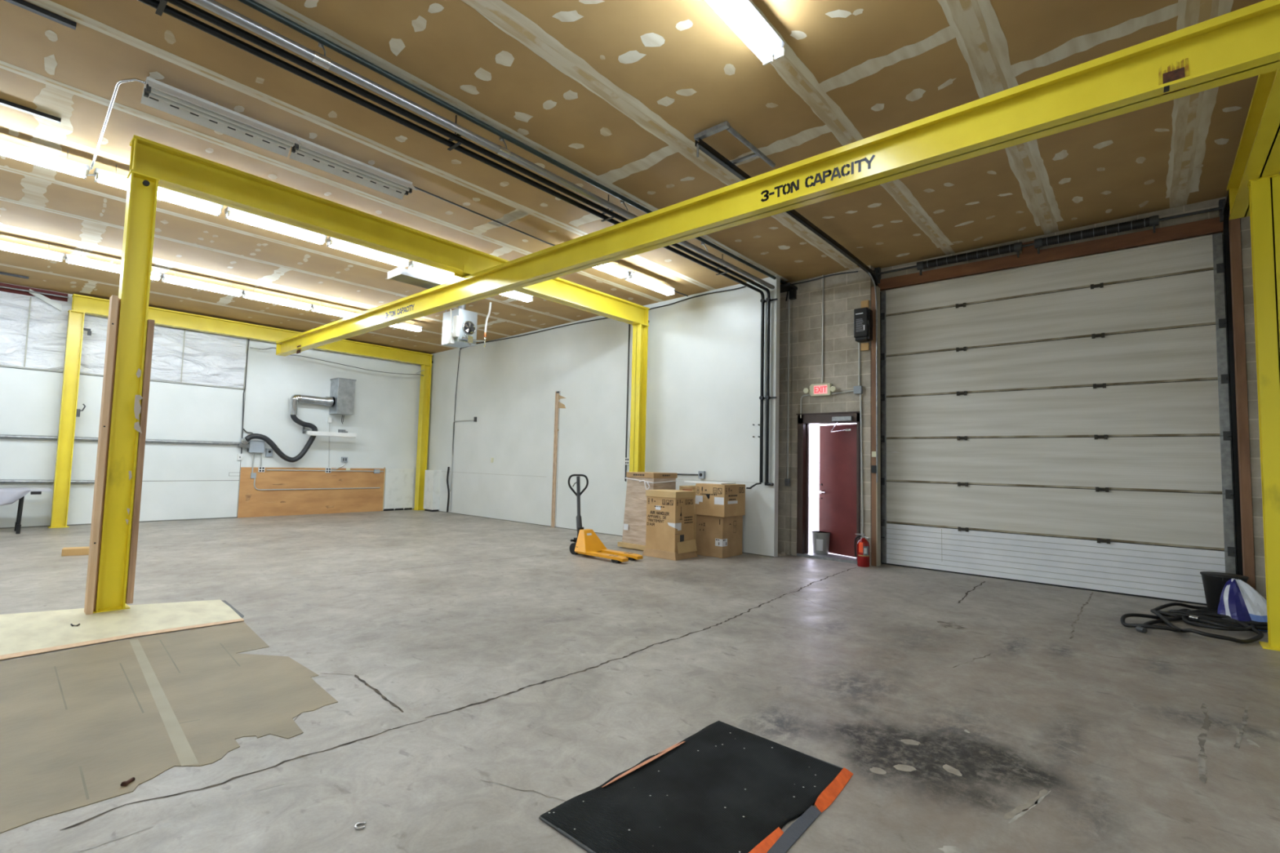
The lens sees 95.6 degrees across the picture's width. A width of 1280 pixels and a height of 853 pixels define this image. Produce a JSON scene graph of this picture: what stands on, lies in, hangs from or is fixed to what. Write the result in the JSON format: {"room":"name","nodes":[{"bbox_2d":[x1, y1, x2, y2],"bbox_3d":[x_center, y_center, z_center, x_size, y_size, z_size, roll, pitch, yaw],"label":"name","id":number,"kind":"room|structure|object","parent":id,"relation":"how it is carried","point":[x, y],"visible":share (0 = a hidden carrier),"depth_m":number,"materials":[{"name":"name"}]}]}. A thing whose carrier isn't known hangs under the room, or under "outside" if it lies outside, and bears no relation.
{"room":"warehouse","nodes":[
{"label":"warehouse","id":0,"kind":"room"},
{"bbox_2d":[0,282,421,528],"bbox_3d":[-10.524,-0.515,10.934,0.202,4.700,14.600,-2,-5,41],"label":"wall","id":1,"kind":"structure","parent":0,"point":[180,481],"depth_m":12.38,"materials":[{"name":"paint"}]},
{"bbox_2d":[0,282,67,302],"bbox_3d":[-12.543,-2.567,8.513,0.018,0.145,5.950,-2,-5,41],"label":"strip","id":2,"kind":"object","parent":1,"relation":"attached to","point":[6,290],"visible":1,"depth_m":10.37,"materials":[{"name":"metal"}]},
{"bbox_2d":[0,285,68,297],"bbox_3d":[-10.913,-2.404,10.173,0.028,0.038,1.298,-2,-5,41],"label":"rod","id":3,"kind":"object","parent":1,"relation":"attached to","point":[0,286],"visible":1,"depth_m":10.32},
{"bbox_2d":[0,479,94,484],"bbox_3d":[-12.412,0.781,8.471,0.068,0.183,6.581,-2,-5,41],"label":"pipe","id":4,"kind":"object","parent":1,"relation":"attached to","point":[2,481],"visible":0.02,"depth_m":10.37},
{"bbox_2d":[0,434,240,444],"bbox_3d":[-11.647,0.119,9.375,0.068,0.113,8.860,-2,-5,41],"label":"pipe","id":5,"kind":"object","parent":1,"relation":"attached to","point":[2,436],"visible":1,"depth_m":10.96,"materials":[{"name":"metal"}]},
{"bbox_2d":[237,437,249,447],"bbox_3d":[-8.637,0.345,12.690,0.190,0.227,0.200,-2,-5,41],"label":"pipe fitting","id":6,"kind":"object","parent":5,"relation":"attached to","point":[244,442],"visible":1,"depth_m":12.65,"materials":[{"name":"metal"}]},
{"bbox_2d":[0,291,247,389],"bbox_3d":[-11.624,-1.753,9.518,0.049,1.300,8.870,-2,-5,41],"label":"window","id":7,"kind":"structure","parent":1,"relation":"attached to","point":[33,332],"depth_m":11.01,"materials":[{"name":"white plastic"}]},
{"bbox_2d":[240,338,249,453],"bbox_3d":[-8.725,-0.686,12.811,0.029,2.561,0.052,-2,-5,41],"label":"cable","id":8,"kind":"object","parent":1,"relation":"attached to","point":[248,339],"visible":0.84,"depth_m":12.79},
{"bbox_2d":[246,440,264,453],"bbox_3d":[-8.549,0.449,12.917,0.140,0.263,0.308,-2,-5,41],"label":"electrical box","id":9,"kind":"object","parent":1,"relation":"attached to","point":[257,446],"visible":0.91,"depth_m":12.87,"materials":[{"name":"grey paint"}]},
{"bbox_2d":[237,466,385,517],"bbox_3d":[-7.720,1.529,13.922,0.020,1.130,3.210,-2,-5,41],"label":"plywood sheet","id":10,"kind":"object","parent":1,"relation":"attached to","point":[252,502],"visible":1,"depth_m":13.75,"materials":[{"name":"wood"}]},
{"bbox_2d":[253,478,380,490],"bbox_3d":[-7.652,1.364,13.969,0.026,0.293,2.832,-2,-5,41],"label":"conduit","id":11,"kind":"object","parent":10,"relation":"attached to","point":[254,478],"visible":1,"depth_m":13.76,"materials":[{"name":"metal"}]},
{"bbox_2d":[266,469,383,471],"bbox_3d":[-7.548,1.073,14.103,0.027,0.047,2.670,-2,-5,41],"label":"conduit","id":12,"kind":"object","parent":10,"relation":"attached to","point":[266,469],"visible":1,"depth_m":13.91,"materials":[{"name":"metal"}]},
{"bbox_2d":[289,377,356,424],"bbox_3d":[-7.568,-0.639,13.829,0.475,1.086,1.339,-2,-5,41],"label":"vent box","id":13,"kind":"object","parent":1,"relation":"attached to","point":[340,402],"visible":1,"depth_m":13.96,"materials":[{"name":"metal"}]},
{"bbox_2d":[244,414,317,462],"bbox_3d":[-8.131,0.249,13.207,0.116,1.124,1.466,-2,-5,41],"label":"flexible hose","id":14,"kind":"object","parent":13,"relation":"hanging from","point":[294,417],"visible":0.95,"depth_m":13.33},
{"bbox_2d":[302,426,356,437],"bbox_3d":[-7.455,0.138,13.968,0.428,0.217,1.103,-2,-5,41],"label":"shelf","id":15,"kind":"object","parent":1,"relation":"attached to","point":[341,433],"visible":0.98,"depth_m":13.81,"materials":[{"name":"white metal"}]},
{"bbox_2d":[383,468,414,511],"bbox_3d":[-6.395,1.670,15.434,0.035,1.100,0.780,-2,-5,41],"label":"wall panel","id":16,"kind":"object","parent":1,"relation":"attached to","point":[399,482],"visible":1,"depth_m":15.41,"materials":[{"name":"white paint"}]},
{"bbox_2d":[426,275,780,557],"bbox_3d":[-1.812,-0.188,12.833,10.850,4.700,0.501,-2,-5,41],"label":"wall","id":17,"kind":"structure","parent":0,"point":[704,352],"depth_m":11.51,"materials":[{"name":"paint"}]},
{"bbox_2d":[450,346,466,480],"bbox_3d":[-4.606,-0.197,14.903,0.667,3.744,0.020,-2,-5,42],"label":"conduit","id":18,"kind":"object","parent":17,"relation":"attached to","point":[464,347],"visible":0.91,"depth_m":15.11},
{"bbox_2d":[449,419,473,511],"bbox_3d":[-4.523,1.004,14.733,0.988,2.332,0.027,-2,-5,41],"label":"conduit","id":19,"kind":"object","parent":17,"relation":"attached to","point":[468,420],"visible":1,"depth_m":14.99,"materials":[{"name":"metal"}]},
{"bbox_2d":[551,391,565,527],"bbox_3d":[-1.721,0.687,12.329,0.334,2.895,0.029,-2,-5,41],"label":"stud","id":20,"kind":"object","parent":17,"relation":"attached to","point":[557,405],"visible":1,"depth_m":12.40,"materials":[{"name":"brown wood"}]},
{"bbox_2d":[624,324,630,481],"bbox_3d":[-0.240,-0.572,11.145,0.026,3.231,0.026,-2,-5,41],"label":"conduit","id":21,"kind":"object","parent":17,"relation":"attached to","point":[628,324],"visible":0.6,"depth_m":11.13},
{"bbox_2d":[760,297,777,302],"bbox_3d":[2.040,-2.008,9.235,0.280,0.064,0.082,-2,-5,41],"label":"clamp","id":22,"kind":"object","parent":17,"relation":"attached to","point":[767,300],"visible":1,"depth_m":9.22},
{"bbox_2d":[137,0,764,482],"bbox_3d":[-2.346,-1.055,4.310,0.057,3.055,13.080,-2,-5,41],"label":"pipe","id":23,"kind":"object","parent":22,"relation":"attached to","point":[169,11],"visible":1,"depth_m":4.87,"materials":[{"name":"metal"}]},
{"bbox_2d":[165,0,773,485],"bbox_3d":[-2.232,-1.046,4.215,0.157,3.110,13.087,-2,-5,41],"label":"pipe","id":24,"kind":"object","parent":22,"relation":"attached to","point":[182,4],"visible":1,"depth_m":4.92,"materials":[{"name":"metal"}]},
{"bbox_2d":[0,509,1279,852],"bbox_3d":[-3.686,1.634,5.080,18.300,0.001,15.020,-2,-5,41],"label":"floor","id":25,"kind":"structure","parent":0,"point":[485,676],"depth_m":3.58,"materials":[{"name":"concrete"}]},
{"bbox_2d":[13,488,51,533],"bbox_3d":[-10.948,1.351,9.046,0.650,0.721,2.436,-2,-5,41],"label":"folding table","id":26,"kind":"object","parent":25,"relation":"on","point":[33,491],"visible":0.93,"depth_m":9.63,"materials":[{"name":"black paint"}]},
{"bbox_2d":[0,487,31,506],"bbox_3d":[-11.020,1.115,8.933,0.700,0.292,2.244,-2,-5,41],"label":"cloth","id":27,"kind":"object","parent":26,"relation":"on","point":[8,495],"visible":1,"depth_m":9.42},
{"bbox_2d":[47,310,91,528],"bbox_3d":[-10.395,-0.146,10.613,0.260,3.930,0.352,-2,-5,41],"label":"steel column","id":28,"kind":"structure","parent":25,"relation":"on","point":[68,411],"depth_m":10.57,"materials":[{"name":"metal"}]},
{"bbox_2d":[71,293,433,365],"bbox_3d":[-8.065,-2.040,13.365,0.216,0.305,7.190,-2,-5,41],"label":"beam","id":29,"kind":"structure","parent":28,"relation":"on","point":[94,306],"depth_m":12.61,"materials":[{"name":"metal"}]},
{"bbox_2d":[61,546,88,555],"bbox_3d":[-7.468,1.672,7.814,0.456,0.090,0.181,4,-4,-33],"label":"wood offcut","id":30,"kind":"object","parent":25,"relation":"on","point":[69,551],"visible":0.56,"depth_m":7.71,"materials":[{"name":"brown wood"}]},
{"bbox_2d":[0,599,244,660],"bbox_3d":[-4.564,1.581,4.642,1.986,0.010,2.092,-2,-5,41],"label":"plywood sheet","id":31,"kind":"object","parent":25,"relation":"on","point":[26,633],"visible":0.94,"depth_m":4.67,"materials":[{"name":"wood"}]},
{"bbox_2d":[93,170,159,613],"bbox_3d":[-4.650,-0.344,5.260,0.240,3.925,0.250,-2,-5,41],"label":"steel column","id":32,"kind":"structure","parent":31,"relation":"on","point":[142,189],"depth_m":5.25,"materials":[{"name":"metal"}]},
{"bbox_2d":[84,294,119,614],"bbox_3d":[-4.687,0.228,5.073,0.143,2.760,0.065,-2,-5,41],"label":"stud","id":33,"kind":"object","parent":32,"relation":"attached to","point":[114,301],"visible":1,"depth_m":5.04,"materials":[{"name":"brown wood"}]},
{"bbox_2d":[125,319,155,604],"bbox_3d":[-4.540,0.296,5.230,0.095,2.550,0.102,-2,-5,41],"label":"stud","id":34,"kind":"object","parent":32,"relation":"attached to","point":[140,428],"visible":1,"depth_m":5.22,"materials":[{"name":"wood"}]},
{"bbox_2d":[128,134,649,325],"bbox_3d":[-2.256,-2.241,8.085,0.216,0.330,7.350,-2,-5,41],"label":"beam","id":35,"kind":"structure","parent":32,"relation":"on","point":[177,171],"depth_m":6.59,"materials":[{"name":"metal"}]},
{"bbox_2d":[156,186,223,216],"label":"fluorescent fixture","id":36,"kind":"object","parent":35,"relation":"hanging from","point":[209,206],"depth_m":6.48,"materials":[{"name":"plastic"}]},
{"bbox_2d":[275,0,1279,356],"bbox_3d":[-2.185,-1.937,7.904,15.570,0.497,0.440,-2,-5,41],"label":"beam","id":37,"kind":"structure","parent":35,"relation":"hanging from","point":[1243,43],"depth_m":4.22,"materials":[{"name":"metal"}]},
{"bbox_2d":[0,622,337,833],"bbox_3d":[-2.946,1.542,3.352,2.560,0.004,1.784,-2,-5,41],"label":"covering","id":38,"kind":"object","parent":25,"relation":"on","point":[77,724],"visible":1,"depth_m":3.14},
{"bbox_2d":[413,364,431,510],"bbox_3d":[-5.964,0.279,15.701,0.260,3.930,0.467,-2,-5,41],"label":"steel column","id":39,"kind":"structure","parent":25,"relation":"on","point":[425,380],"depth_m":15.76,"materials":[{"name":"metal"}]},
{"bbox_2d":[423,470,440,511],"bbox_3d":[-5.522,1.701,15.435,0.450,1.080,0.210,-2,-5,41],"label":"panel","id":40,"kind":"object","parent":25,"relation":"on","point":[432,477],"visible":1,"depth_m":15.31,"materials":[{"name":"white paint"}]},
{"bbox_2d":[568,474,643,563],"bbox_3d":[-0.570,1.327,8.616,1.276,1.206,0.464,-2,-5,41],"label":"truck","id":41,"kind":"object","parent":25,"relation":"on","point":[587,542],"visible":1,"depth_m":8.68,"materials":[{"name":"yellow paint"}]},
{"bbox_2d":[629,323,648,471],"bbox_3d":[-0.036,0.100,10.559,0.260,3.925,0.260,-2,-5,41],"label":"steel column","id":42,"kind":"structure","parent":25,"relation":"on","point":[640,331],"depth_m":10.57,"materials":[{"name":"metal"}]},
{"bbox_2d":[617,471,677,551],"bbox_3d":[0.144,1.388,9.640,0.744,1.248,0.674,-2,-5,41],"label":"carton","id":43,"kind":"object","parent":25,"relation":"on","point":[633,537],"visible":0.66,"depth_m":9.45,"materials":[{"name":"cardboard"}]},
{"bbox_2d":[642,488,697,560],"bbox_3d":[0.468,1.475,8.868,0.647,0.992,0.557,-2,-5,41],"label":"carton","id":44,"kind":"object","parent":25,"relation":"on","point":[669,529],"visible":0.99,"depth_m":8.68,"materials":[{"name":"cardboard"}]},
{"bbox_2d":[679,485,696,542],"bbox_3d":[0.969,1.508,9.598,0.470,1.041,0.472,-2,-5,41],"label":"carton","id":45,"kind":"object","parent":25,"relation":"on","point":[681,487],"visible":0.19,"depth_m":9.39,"materials":[{"name":"cardboard"}]},
{"bbox_2d":[538,720,848,852],"bbox_3d":[0.285,1.556,2.475,0.759,0.021,1.218,-2,-5,41],"label":"floor mat","id":46,"kind":"object","parent":25,"relation":"on","point":[726,788],"depth_m":2.41,"materials":[{"name":"rubber"}]},
{"bbox_2d":[695,515,742,558],"bbox_3d":[1.248,1.696,9.118,0.493,0.619,0.580,-2,-5,41],"label":"carton","id":47,"kind":"object","parent":25,"relation":"on","point":[720,537],"visible":0.83,"depth_m":8.91,"materials":[{"name":"cardboard"}]},
{"bbox_2d":[695,483,745,517],"bbox_3d":[1.261,1.143,9.103,0.535,0.484,0.607,-2,-5,41],"label":"carton","id":48,"kind":"object","parent":47,"relation":"on","point":[723,500],"visible":0.95,"depth_m":8.89,"materials":[{"name":"cardboard"}]},
{"bbox_2d":[748,826,783,852],"bbox_3d":[0.460,1.534,2.111,0.060,0.020,0.266,-2,-5,41],"label":"tape strip","id":49,"kind":"object","parent":25,"relation":"on","point":[766,843],"visible":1,"depth_m":2.14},
{"bbox_2d":[766,804,821,852],"bbox_3d":[0.594,1.548,2.220,0.052,0.012,0.399,-2,-5,41],"label":"tape strip","id":50,"kind":"object","parent":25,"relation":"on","point":[798,827],"visible":1,"depth_m":2.22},
{"bbox_2d":[811,530,830,554],"bbox_3d":[2.886,1.869,9.269,0.292,0.370,0.292,-2,-5,41],"label":"bucket","id":51,"kind":"object","parent":25,"relation":"on","point":[820,540],"visible":0.84,"depth_m":9.16,"materials":[{"name":"plastic"}]},
{"bbox_2d":[814,767,853,812],"bbox_3d":[0.845,1.566,2.516,0.046,0.026,0.388,-2,-5,39],"label":"tape strip","id":52,"kind":"object","parent":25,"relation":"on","point":[832,791],"visible":1,"depth_m":2.49,"materials":[{"name":"plastic"}]},
{"bbox_2d":[853,533,869,567],"bbox_3d":[3.191,1.770,8.353,0.206,0.467,0.171,1,-4,13],"label":"fire extinguisher","id":53,"kind":"object","parent":25,"relation":"on","point":[863,544],"visible":1,"depth_m":8.29,"materials":[{"name":"metal"}]},
{"bbox_2d":[1120,602,1267,643],"bbox_3d":[5.339,1.828,5.499,1.911,0.097,0.979,3,-4,-22],"label":"air hose","id":54,"kind":"object","parent":25,"relation":"on","point":[1203,615],"visible":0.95,"depth_m":5.38,"materials":[{"name":"black rubber"}]},
{"bbox_2d":[1200,571,1248,609],"bbox_3d":[5.924,1.709,5.886,0.350,0.410,0.347,-2,-5,41],"label":"pail","id":55,"kind":"object","parent":25,"relation":"on","point":[1214,583],"visible":0.51,"depth_m":5.86,"materials":[{"name":"plastic"}]},
{"bbox_2d":[1217,578,1267,631],"bbox_3d":[5.756,1.669,5.451,0.398,0.426,0.429,2,-4,-17],"label":"plastic bag","id":56,"kind":"object","parent":25,"relation":"on","point":[1239,601],"visible":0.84,"depth_m":5.46,"materials":[{"name":"plastic"}]},
{"bbox_2d":[1246,173,1279,651],"bbox_3d":[5.376,-0.151,4.878,0.340,3.970,0.230,-2,-5,41],"label":"steel column","id":57,"kind":"structure","parent":25,"relation":"on","point":[1264,192],"depth_m":4.90,"materials":[{"name":"metal"}]},
{"bbox_2d":[1226,69,1279,219],"bbox_3d":[4.015,-2.426,3.490,0.236,0.330,6.210,-2,-5,41],"label":"beam","id":58,"kind":"structure","parent":57,"relation":"on","point":[1258,153],"depth_m":4.67,"materials":[{"name":"metal"}]},
{"bbox_2d":[0,0,1279,354],"bbox_3d":[-3.570,-2.836,5.372,18.300,0.417,15.050,-2,-5,41],"label":"ceiling","id":59,"kind":"structure","parent":0,"point":[618,93],"depth_m":5.27,"materials":[{"name":"paper"}]},
{"bbox_2d":[0,98,61,124],"bbox_3d":[-5.858,-2.822,4.556,0.044,0.033,1.870,-2,-5,41],"label":"channel","id":60,"kind":"object","parent":59,"relation":"attached to","point":[2,102],"visible":1,"depth_m":5.11,"materials":[{"name":"black paint"}]},
{"bbox_2d":[0,240,64,262],"bbox_3d":[-8.657,-2.523,7.969,0.158,0.220,1.082,-2,-5,41],"label":"fluorescent fixture","id":61,"kind":"object","parent":59,"relation":"hanging from","point":[4,246],"visible":1,"depth_m":8.10,"materials":[{"name":"plastic"}]},
{"bbox_2d":[3,0,76,30],"bbox_3d":[-4.628,-2.890,3.375,0.044,0.033,1.949,-2,-5,41],"label":"channel","id":62,"kind":"object","parent":59,"relation":"attached to","point":[23,4],"visible":1,"depth_m":3.98,"materials":[{"name":"black paint"}]},
{"bbox_2d":[0,139,89,179],"bbox_3d":[-5.944,-2.665,5.485,0.158,0.220,1.082,-2,-5,41],"label":"fluorescent fixture","id":63,"kind":"object","parent":59,"relation":"hanging from","point":[6,147],"visible":1,"depth_m":5.62,"materials":[{"name":"plastic"}]},
{"bbox_2d":[29,288,62,311],"bbox_3d":[-10.742,-2.278,10.495,0.070,0.310,0.419,-2,-5,41],"label":"fluorescent fixture","id":64,"kind":"object","parent":59,"relation":"hanging from","point":[56,305],"visible":1,"depth_m":10.50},
{"bbox_2d":[64,249,120,273],"label":"fluorescent fixture","id":65,"kind":"object","parent":59,"relation":"hanging from","point":[94,264],"depth_m":8.57,"materials":[{"name":"plastic"}]},
{"bbox_2d":[93,164,128,190],"label":"fluorescent fixture","id":66,"kind":"object","parent":59,"relation":"hanging from","point":[109,177],"depth_m":5.99,"materials":[{"name":"plastic"}]},
{"bbox_2d":[151,271,162,280],"label":"fluorescent fixture","id":67,"kind":"object","parent":59,"relation":"hanging from","point":[156,276],"depth_m":9.11,"materials":[{"name":"plastic"}]},
{"bbox_2d":[155,0,167,16],"bbox_3d":[-2.955,-2.728,3.599,0.180,0.283,0.030,-2,-5,41],"label":"clamp","id":68,"kind":"object","parent":59,"relation":"attached to","point":[162,3],"visible":0.82,"depth_m":3.59,"materials":[{"name":"metal"}]},
{"bbox_2d":[161,270,243,297],"bbox_3d":[-7.222,-2.385,9.617,0.158,0.220,1.082,-2,-5,41],"label":"fluorescent fixture","id":69,"kind":"object","parent":59,"relation":"hanging from","point":[165,277],"visible":1,"depth_m":9.56,"materials":[{"name":"plastic"}]},
{"bbox_2d":[224,206,327,244],"bbox_3d":[-4.469,-2.523,7.178,0.158,0.220,1.082,-2,-5,41],"label":"fluorescent fixture","id":70,"kind":"object","parent":59,"relation":"hanging from","point":[304,234],"visible":0.84,"depth_m":7.11,"materials":[{"name":"plastic"}]},
{"bbox_2d":[241,290,311,311],"bbox_3d":[-6.504,-2.317,10.442,0.158,0.220,1.082,-2,-5,41],"label":"fluorescent fixture","id":71,"kind":"object","parent":59,"relation":"hanging from","point":[246,294],"visible":0.98,"depth_m":10.38,"materials":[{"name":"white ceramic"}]},
{"bbox_2d":[140,76,417,199],"bbox_3d":[-3.220,-2.655,5.464,0.340,0.168,2.210,-2,-5,41],"label":"unlit fixture","id":72,"kind":"object","parent":59,"relation":"hanging from","point":[157,95],"visible":0.99,"depth_m":5.28,"materials":[{"name":"white metal"}]},
{"bbox_2d":[89,78,146,168],"bbox_3d":[-4.784,-2.695,5.263,2.117,0.091,0.155,-2,-5,41],"label":"conduit","id":73,"kind":"object","parent":72,"relation":"attached to","point":[118,83],"visible":1,"depth_m":5.01,"materials":[{"name":"metal"}]},
{"bbox_2d":[310,304,362,317],"bbox_3d":[-5.787,-2.248,11.266,0.158,0.220,1.082,-2,-5,41],"label":"fluorescent fixture","id":74,"kind":"object","parent":59,"relation":"hanging from","point":[315,308],"visible":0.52,"depth_m":11.09,"materials":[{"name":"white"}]},
{"bbox_2d":[326,236,409,268],"bbox_3d":[-3.732,-2.452,8.025,0.158,0.220,1.082,-2,-5,41],"label":"fluorescent fixture","id":75,"kind":"object","parent":59,"relation":"hanging from","point":[350,247],"visible":0.91,"depth_m":7.96,"materials":[{"name":"white plastic"}]},
{"bbox_2d":[390,322,422,332],"bbox_3d":[-5.069,-2.179,12.090,0.158,0.220,1.082,-2,-5,41],"label":"fluorescent fixture","id":76,"kind":"object","parent":59,"relation":"hanging from","point":[402,326],"visible":0.57,"depth_m":12.24,"materials":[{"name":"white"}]},
{"bbox_2d":[387,266,450,288],"bbox_3d":[-3.224,-2.308,8.903,0.390,0.310,1.115,-2,-5,41],"label":"fluorescent fixture","id":77,"kind":"object","parent":59,"relation":"hanging from","point":[401,274],"visible":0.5,"depth_m":8.63,"materials":[{"name":"white metal"}]},
{"bbox_2d":[408,260,461,280],"bbox_3d":[-2.994,-2.381,8.872,0.158,0.220,1.082,-2,-5,41],"label":"fluorescent fixture","id":78,"kind":"object","parent":59,"relation":"hanging from","point":[438,273],"visible":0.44,"depth_m":8.69,"materials":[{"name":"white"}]},
{"bbox_2d":[441,302,491,348],"bbox_3d":[-3.247,-1.915,10.799,0.630,0.898,0.718,-2,-5,41],"label":"heater","id":79,"kind":"object","parent":59,"relation":"hanging from","point":[459,325],"visible":0.98,"depth_m":10.59,"materials":[{"name":"white metal"}]},
{"bbox_2d":[237,0,786,284],"bbox_3d":[-2.045,-2.706,4.465,0.114,0.178,13.500,-2,-5,41],"label":"ceiling pipe","id":80,"kind":"object","parent":59,"relation":"hanging from","point":[322,42],"visible":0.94,"depth_m":4.90,"materials":[{"name":"metal"}]},
{"bbox_2d":[189,0,774,289],"bbox_3d":[-2.172,-2.592,4.234,0.076,0.074,13.000,-2,-5,41],"label":"pipe","id":81,"kind":"object","parent":80,"relation":"hanging from","point":[313,56],"visible":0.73,"depth_m":4.61,"materials":[{"name":"metal"}]},
{"bbox_2d":[500,290,533,302],"bbox_3d":[-2.257,-2.311,9.719,0.158,0.220,1.082,-2,-5,41],"label":"fluorescent fixture","id":82,"kind":"object","parent":59,"relation":"hanging from","point":[528,298],"visible":0.44,"depth_m":9.90,"materials":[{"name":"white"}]},
{"bbox_2d":[413,186,688,296],"bbox_3d":[-0.874,-2.473,8.335,0.100,0.017,5.211,-2,-5,40],"label":"conduit","id":83,"kind":"object","parent":59,"relation":"attached to","point":[416,188],"visible":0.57,"depth_m":7.13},
{"bbox_2d":[459,285,746,349],"bbox_3d":[-1.444,-2.169,12.307,8.588,0.109,0.022,-2,-5,41],"label":"cable","id":84,"kind":"object","parent":59,"relation":"hanging from","point":[744,286],"visible":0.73,"depth_m":11.66,"materials":[{"name":"black paint"}]},
{"bbox_2d":[593,262,629,279],"bbox_3d":[-0.570,-2.385,8.369,0.158,0.220,1.082,-2,-5,41],"label":"fluorescent fixture","id":85,"kind":"object","parent":59,"relation":"hanging from","point":[623,272],"visible":0.54,"depth_m":8.54,"materials":[{"name":"white plastic"}]},
{"bbox_2d":[624,267,675,296],"bbox_3d":[0.167,-2.314,9.216,0.158,0.220,1.082,-2,-5,41],"label":"fluorescent fixture","id":86,"kind":"object","parent":59,"relation":"hanging from","point":[634,276],"visible":0.96,"depth_m":9.16,"materials":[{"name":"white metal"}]},
{"bbox_2d":[705,0,784,65],"bbox_3d":[0.595,-2.705,3.680,0.158,0.220,1.082,-2,-5,41],"label":"fluorescent fixture","id":87,"kind":"object","parent":59,"relation":"hanging from","point":[743,12],"visible":1,"depth_m":3.82,"materials":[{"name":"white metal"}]},
{"bbox_2d":[835,248,877,482],"bbox_3d":[3.016,-0.828,8.239,1.053,3.230,0.151,4,-5,-37],"label":"conduit","id":88,"kind":"object","parent":59,"relation":"hanging from","point":[869,274],"visible":0.72,"depth_m":8.48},
{"bbox_2d":[777,196,1266,599],"bbox_3d":[4.467,-0.349,7.904,9.600,4.700,0.390,-2,-5,41],"label":"wall","id":89,"kind":"structure","parent":0,"point":[843,294],"depth_m":8.87,"materials":[{"name":"concrete"}]},
{"bbox_2d":[786,282,790,478],"bbox_3d":[2.414,-0.764,9.447,0.027,3.219,0.027,-2,-5,41],"label":"conduit","id":90,"kind":"object","parent":89,"relation":"attached to","point":[788,282],"visible":1,"depth_m":9.43,"materials":[{"name":"metal"}]},
{"bbox_2d":[780,283,797,301],"bbox_3d":[2.319,-2.167,9.461,0.400,0.198,0.289,-2,-5,41],"label":"bracket","id":91,"kind":"object","parent":89,"relation":"attached to","point":[787,287],"visible":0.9,"depth_m":9.42,"materials":[{"name":"metal"}]},
{"bbox_2d":[803,382,835,396],"bbox_3d":[2.808,-0.570,9.038,0.525,0.187,0.105,-2,-5,41],"label":"exit sign","id":92,"kind":"object","parent":89,"relation":"attached to","point":[818,389],"visible":1,"depth_m":9.02,"materials":[{"name":"beige plastic"}]},
{"bbox_2d":[822,275,823,382],"bbox_3d":[2.870,-1.541,9.116,0.025,1.702,0.025,3,-4,-26],"label":"conduit","id":93,"kind":"object","parent":89,"relation":"attached to","point":[822,275],"visible":1,"depth_m":9.10,"materials":[{"name":"metal"}]},
{"bbox_2d":[792,271,857,284],"bbox_3d":[2.884,-2.345,9.151,1.102,0.042,0.020,-2,-5,41],"label":"cable","id":94,"kind":"object","parent":89,"relation":"attached to","point":[853,271],"visible":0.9,"depth_m":9.12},
{"bbox_2d":[800,390,853,417],"bbox_3d":[2.887,-0.341,9.001,0.864,0.398,0.027,-2,-5,41],"label":"conduit","id":95,"kind":"object","parent":89,"relation":"attached to","point":[849,391],"visible":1,"depth_m":9.20,"materials":[{"name":"metal"}]},
{"bbox_2d":[795,411,860,564],"bbox_3d":[3.020,0.921,9.083,1.010,2.245,0.567,-2,-5,41],"label":"door","id":96,"kind":"structure","parent":89,"relation":"in","point":[839,491],"depth_m":9.14,"materials":[{"name":"metal"}]},
{"bbox_2d":[853,299,872,351],"bbox_3d":[3.319,-1.512,8.626,0.230,0.751,0.175,-2,-5,41],"label":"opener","id":97,"kind":"object","parent":89,"relation":"attached to","point":[863,317],"visible":1,"depth_m":8.57,"materials":[{"name":"black paint"}]},
{"bbox_2d":[859,395,869,539],"bbox_3d":[3.306,0.583,8.546,0.039,2.119,0.152,4,-4,-34],"label":"conduit","id":98,"kind":"object","parent":89,"relation":"attached to","point":[860,398],"visible":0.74,"depth_m":8.57,"materials":[{"name":"metal"}]},
{"bbox_2d":[871,286,876,566],"bbox_3d":[3.467,-0.031,8.556,0.070,4.100,0.140,-2,-5,41],"label":"trim","id":99,"kind":"structure","parent":89,"relation":"attached to","point":[873,291],"depth_m":8.50,"materials":[{"name":"brown metal"}]},
{"bbox_2d":[875,285,880,566],"bbox_3d":[3.498,-0.032,8.526,0.014,4.100,0.144,-2,-5,41],"label":"trim","id":100,"kind":"structure","parent":89,"relation":"attached to","point":[878,483],"depth_m":8.50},
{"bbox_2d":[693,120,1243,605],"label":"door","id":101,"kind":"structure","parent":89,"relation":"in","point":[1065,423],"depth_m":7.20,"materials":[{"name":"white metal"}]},
{"bbox_2d":[877,217,1222,290],"bbox_3d":[5.052,-2.260,7.615,3.850,0.295,0.060,-2,-5,41],"label":"trim","id":102,"kind":"structure","parent":89,"relation":"attached to","point":[1029,255],"depth_m":7.34,"materials":[{"name":"brown wood"}]},
{"bbox_2d":[1228,211,1255,589],"bbox_3d":[6.314,-0.198,6.091,0.073,4.260,0.140,-2,-5,41],"label":"trim","id":103,"kind":"structure","parent":89,"relation":"attached to","point":[1238,326],"depth_m":6.05,"materials":[{"name":"brown wood"}]},
{"bbox_2d":[880,234,1236,574],"bbox_3d":[5.102,-0.144,7.567,4.030,4.320,0.080,-2,-5,41],"label":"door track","id":104,"kind":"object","parent":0,"point":[1222,234],"depth_m":6.44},
{"label":"outside","id":105,"kind":"structure","parent":0,"visible":0},
{"bbox_2d":[808,497,844,555],"bbox_3d":[6.905,2.708,17.012,20.000,0.100,17.000,-2,-5,41],"label":"ground","id":106,"kind":"structure","parent":105,"point":[813,502],"depth_m":15.81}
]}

